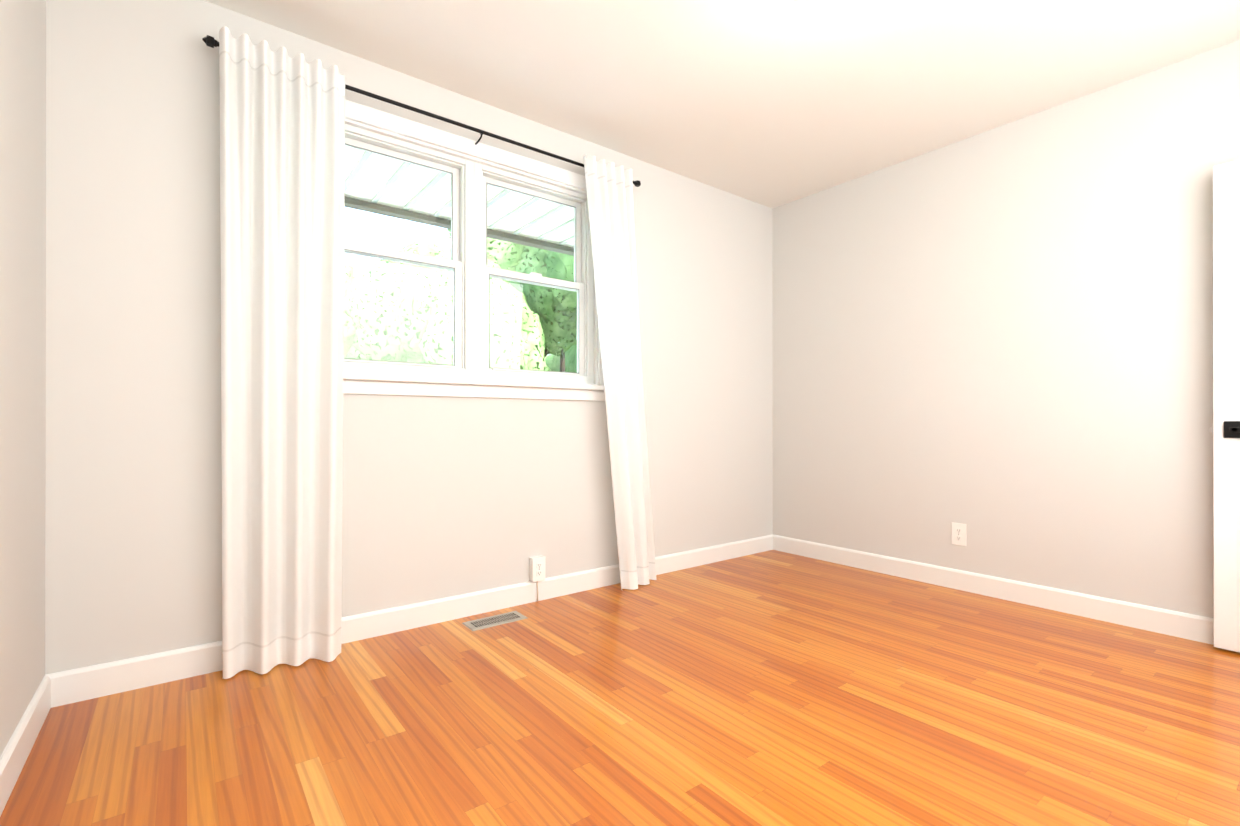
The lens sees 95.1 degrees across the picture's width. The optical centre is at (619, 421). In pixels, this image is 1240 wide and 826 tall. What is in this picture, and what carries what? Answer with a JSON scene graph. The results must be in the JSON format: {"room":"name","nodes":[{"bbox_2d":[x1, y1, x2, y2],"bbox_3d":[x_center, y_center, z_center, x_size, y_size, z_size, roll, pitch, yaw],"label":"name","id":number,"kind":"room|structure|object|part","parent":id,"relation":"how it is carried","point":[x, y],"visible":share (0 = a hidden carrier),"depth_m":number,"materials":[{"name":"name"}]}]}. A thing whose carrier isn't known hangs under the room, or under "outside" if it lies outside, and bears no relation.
{"room":"empty bedroom","nodes":[
{"label":"empty bedroom","id":0,"kind":"room"},
{"bbox_2d":[0,0,45,756],"bbox_3d":[-0.981,-0.310,0.583,0.150,2.440,3.280,0,0,-38],"label":"wall","id":1,"kind":"structure","parent":0,"point":[22,312],"depth_m":1.54,"materials":[{"name":"white paint"}]},
{"bbox_2d":[0,672,59,815],"bbox_3d":[-0.913,0.858,0.627,0.014,0.105,2.910,0,0,-38],"label":"baseboard","id":2,"kind":"structure","parent":1,"relation":"attached to","point":[13,758],"depth_m":1.53,"materials":[{"name":"white paint"}]},
{"bbox_2d":[45,0,772,673],"bbox_3d":[-0.415,-0.306,2.995,3.693,2.440,0.150,0,0,-38],"label":"wall","id":3,"kind":"structure","parent":0,"point":[449,496],"depth_m":2.08,"materials":[{"name":"white paint"}]},
{"bbox_2d":[60,535,771,705],"bbox_3d":[-0.365,0.861,2.929,3.693,0.105,0.014,0,0,-38],"label":"baseboard","id":4,"kind":"structure","parent":3,"relation":"attached to","point":[82,684],"depth_m":2.47,"materials":[{"name":"white paint"}]},
{"bbox_2d":[343,119,597,384],"bbox_3d":[-0.730,-0.724,2.752,1.420,1.055,0.151,0,0,-38],"label":"liner","id":5,"kind":"object","parent":3,"relation":"in","point":[432,147],"visible":0.08,"depth_m":2.73,"materials":[{"name":"white paint"}]},
{"bbox_2d":[343,99,604,400],"bbox_3d":[-0.709,-0.717,2.725,1.560,1.209,0.120,0,0,-38],"label":"window","id":6,"kind":"structure","parent":5,"relation":"attached to","point":[452,270],"depth_m":2.71,"materials":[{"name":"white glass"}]},
{"bbox_3d":[-0.719,-0.721,2.737,1.228,0.920,0.032,0,0,-38],"label":"window glass gasket","id":7,"kind":"part","parent":6,"relation":"part of","materials":[{"name":"clear glass"}]},
{"bbox_3d":[-0.722,-0.724,2.741,1.400,1.035,0.078,0,0,-38],"label":"window frame sashes","id":8,"kind":"part","parent":6,"relation":"part of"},
{"bbox_2d":[343,373,603,390],"bbox_3d":[-0.670,-0.184,2.673,1.584,0.026,0.048,0,0,-38],"label":"sill","id":9,"kind":"structure","parent":3,"relation":"attached to","point":[390,378],"depth_m":2.61,"materials":[{"name":"white paint"}]},
{"bbox_2d":[529,555,544,600],"bbox_3d":[-0.418,0.798,2.872,0.073,0.225,0.040,0,0,-38],"label":"electrical outlet","id":10,"kind":"object","parent":3,"relation":"attached to","point":[537,568],"visible":1,"depth_m":2.86,"materials":[{"name":"white plastic"}]},
{"bbox_3d":[-0.418,0.745,2.872,0.073,0.119,0.040,0,0,-38],"label":"plate","id":11,"kind":"part","parent":10,"relation":"part of","materials":[{"name":"white plastic"}]},
{"bbox_2d":[0,550,1239,825],"bbox_3d":[0.541,0.972,1.754,3.993,0.120,3.280,0,0,-38],"label":"floor","id":12,"kind":"structure","parent":0,"point":[772,688],"depth_m":1.71,"materials":[{"name":"brown wood"}]},
{"bbox_2d":[462,611,527,630],"bbox_3d":[-0.570,0.911,2.596,0.272,0.004,0.123,0,0,-38],"label":"floor vent","id":13,"kind":"object","parent":12,"relation":"in","point":[490,621],"visible":1,"depth_m":2.59,"materials":[{"name":"grey metal"}]},
{"bbox_2d":[204,0,1239,208],"bbox_3d":[0.541,-1.588,1.758,3.993,0.120,3.280,0,0,-38],"label":"ceiling","id":14,"kind":"structure","parent":0,"point":[772,104],"depth_m":2.41,"materials":[{"name":"white paint"}]},
{"bbox_2d":[772,40,1239,617],"bbox_3d":[2.062,-0.306,2.929,0.150,2.440,3.280,0,0,-38],"label":"wall","id":15,"kind":"structure","parent":0,"point":[998,342],"depth_m":2.84,"materials":[{"name":"white paint"}]},
{"bbox_2d":[952,522,965,545],"bbox_3d":[1.843,0.614,3.083,0.008,0.119,0.073,0,0,-38],"label":"electrical outlet","id":16,"kind":"object","parent":15,"relation":"attached to","point":[958,533],"visible":1,"depth_m":3.08,"materials":[{"name":"white plastic"}]},
{"bbox_2d":[772,534,1213,644],"bbox_3d":[2.001,0.861,2.874,0.014,0.105,2.910,0,0,-38],"label":"baseboard","id":17,"kind":"structure","parent":15,"relation":"attached to","point":[1198,628],"depth_m":2.84,"materials":[{"name":"white paint"}]},
{"bbox_3d":[1.497,-0.310,0.517,3.693,2.440,0.150,0,0,-38],"label":"wall","id":18,"kind":"structure","parent":0,"visible":0},
{"bbox_2d":[1213,160,1239,651],"bbox_3d":[2.614,-0.060,1.977,0.036,1.920,0.754,0,0,-38],"label":"door","id":19,"kind":"structure","parent":18,"relation":"in","point":[1226,333],"depth_m":2.24,"materials":[{"name":"white paint"}]},
{"bbox_2d":[1224,421,1239,437],"bbox_3d":[2.447,0.032,2.192,0.134,0.066,0.151,0,0,-38],"label":"door handle","id":20,"kind":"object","parent":19,"relation":"attached to","point":[1231,429],"depth_m":2.21,"materials":[{"name":"black metal"}]},
{"label":"outside","id":21,"kind":"structure","parent":0,"visible":0},
{"bbox_3d":[-19.736,1.377,29.134,85.000,0.050,74.850,0,0,-38],"label":"ground","id":22,"kind":"structure","parent":21,"visible":0},
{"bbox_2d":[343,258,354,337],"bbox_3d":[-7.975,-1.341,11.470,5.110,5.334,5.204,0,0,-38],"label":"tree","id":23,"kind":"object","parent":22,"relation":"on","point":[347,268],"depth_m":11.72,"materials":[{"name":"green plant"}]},
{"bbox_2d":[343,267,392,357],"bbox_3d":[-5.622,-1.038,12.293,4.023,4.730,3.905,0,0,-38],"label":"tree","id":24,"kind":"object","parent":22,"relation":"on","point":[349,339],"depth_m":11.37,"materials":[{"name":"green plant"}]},
{"bbox_2d":[345,237,550,370],"bbox_3d":[-3.161,-1.107,10.867,3.978,4.864,4.272,0,0,-38],"label":"tree","id":25,"kind":"object","parent":22,"relation":"on","point":[440,353],"depth_m":9.48,"materials":[{"name":"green plant"}]},
{"bbox_2d":[446,229,558,368],"bbox_3d":[-2.398,-3.085,16.115,5.119,8.836,5.667,0,0,-38],"label":"tree","id":26,"kind":"object","parent":22,"relation":"on","point":[501,252],"depth_m":13.31,"materials":[{"name":"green plant"}]},
{"bbox_2d":[501,246,576,353],"bbox_3d":[0.051,-2.484,12.875,4.688,7.624,5.569,0,0,-38],"label":"tree","id":27,"kind":"object","parent":22,"relation":"on","point":[564,294],"depth_m":12.37,"materials":[{"name":"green plant"}]},
{"bbox_2d":[535,345,576,372],"bbox_3d":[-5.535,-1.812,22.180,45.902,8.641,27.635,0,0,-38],"label":"tree","id":28,"kind":"object","parent":22,"relation":"on","point":[550,362],"depth_m":26.79,"materials":[{"name":"green plant"}]},
{"bbox_2d":[544,339,572,371],"bbox_3d":[-2.789,-3.606,22.390,6.333,9.897,6.527,0,0,-38],"label":"tree","id":29,"kind":"object","parent":22,"relation":"on","point":[562,356],"depth_m":22.76,"materials":[{"name":"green plant"}]},
{"bbox_3d":[-2.673,-5.567,22.242,6.333,5.976,6.148,0,0,-38],"label":"crown","id":30,"kind":"part","parent":29,"relation":"part of","materials":[{"name":"green plant"}]},
{"bbox_3d":[-0.689,-1.314,2.626,1.832,0.047,0.103,0,0,-38],"label":"brackets","id":31,"kind":"object","parent":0,"visible":0},
{"bbox_2d":[202,35,640,186],"bbox_3d":[-0.672,-1.337,2.593,1.994,0.028,0.028,0,0,-38],"label":"curtain rod","id":32,"kind":"object","parent":31,"relation":"on","point":[210,41],"visible":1,"depth_m":2.50,"materials":[{"name":"black metal"}]},
{"bbox_2d":[219,26,344,678],"bbox_3d":[-1.237,-0.230,2.098,0.404,2.272,0.086,0,0,-34],"label":"curtain","id":33,"kind":"object","parent":32,"relation":"hanging from","point":[282,154],"visible":1,"depth_m":2.10,"materials":[{"name":"fabric"}]},
{"bbox_2d":[584,154,656,589],"bbox_3d":[0.010,-0.228,3.074,0.516,2.272,0.110,0,0,-38],"label":"curtain","id":34,"kind":"object","parent":32,"relation":"hanging from","point":[609,187],"visible":1,"depth_m":3.05,"materials":[{"name":"fabric"}]},
{"bbox_3d":[-0.462,-0.166,3.066,3.980,2.960,0.020,0,0,-38],"label":"siding","id":35,"kind":"object","parent":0,"visible":0},
{"bbox_2d":[345,146,573,247],"bbox_3d":[-0.480,-1.645,4.172,9.000,0.060,1.750,0,0,-38],"label":"porch roof","id":36,"kind":"structure","parent":35,"relation":"attached to","point":[377,168],"depth_m":4.09,"materials":[{"name":"white"}]},
{"bbox_2d":[344,197,573,255],"bbox_3d":[-0.987,-1.574,4.830,9.000,0.044,0.090,0,0,-38],"label":"roof beam","id":37,"kind":"structure","parent":36,"relation":"attached to","point":[558,248],"depth_m":4.44,"materials":[{"name":"grey"}]},
{"bbox_2d":[345,151,573,244],"bbox_3d":[-0.481,-1.606,4.114,8.927,0.018,1.660,0,0,-38],"label":"ribs","id":38,"kind":"object","parent":36,"relation":"attached to","point":[414,199],"depth_m":4.10,"materials":[{"name":"grey"}]}
]}

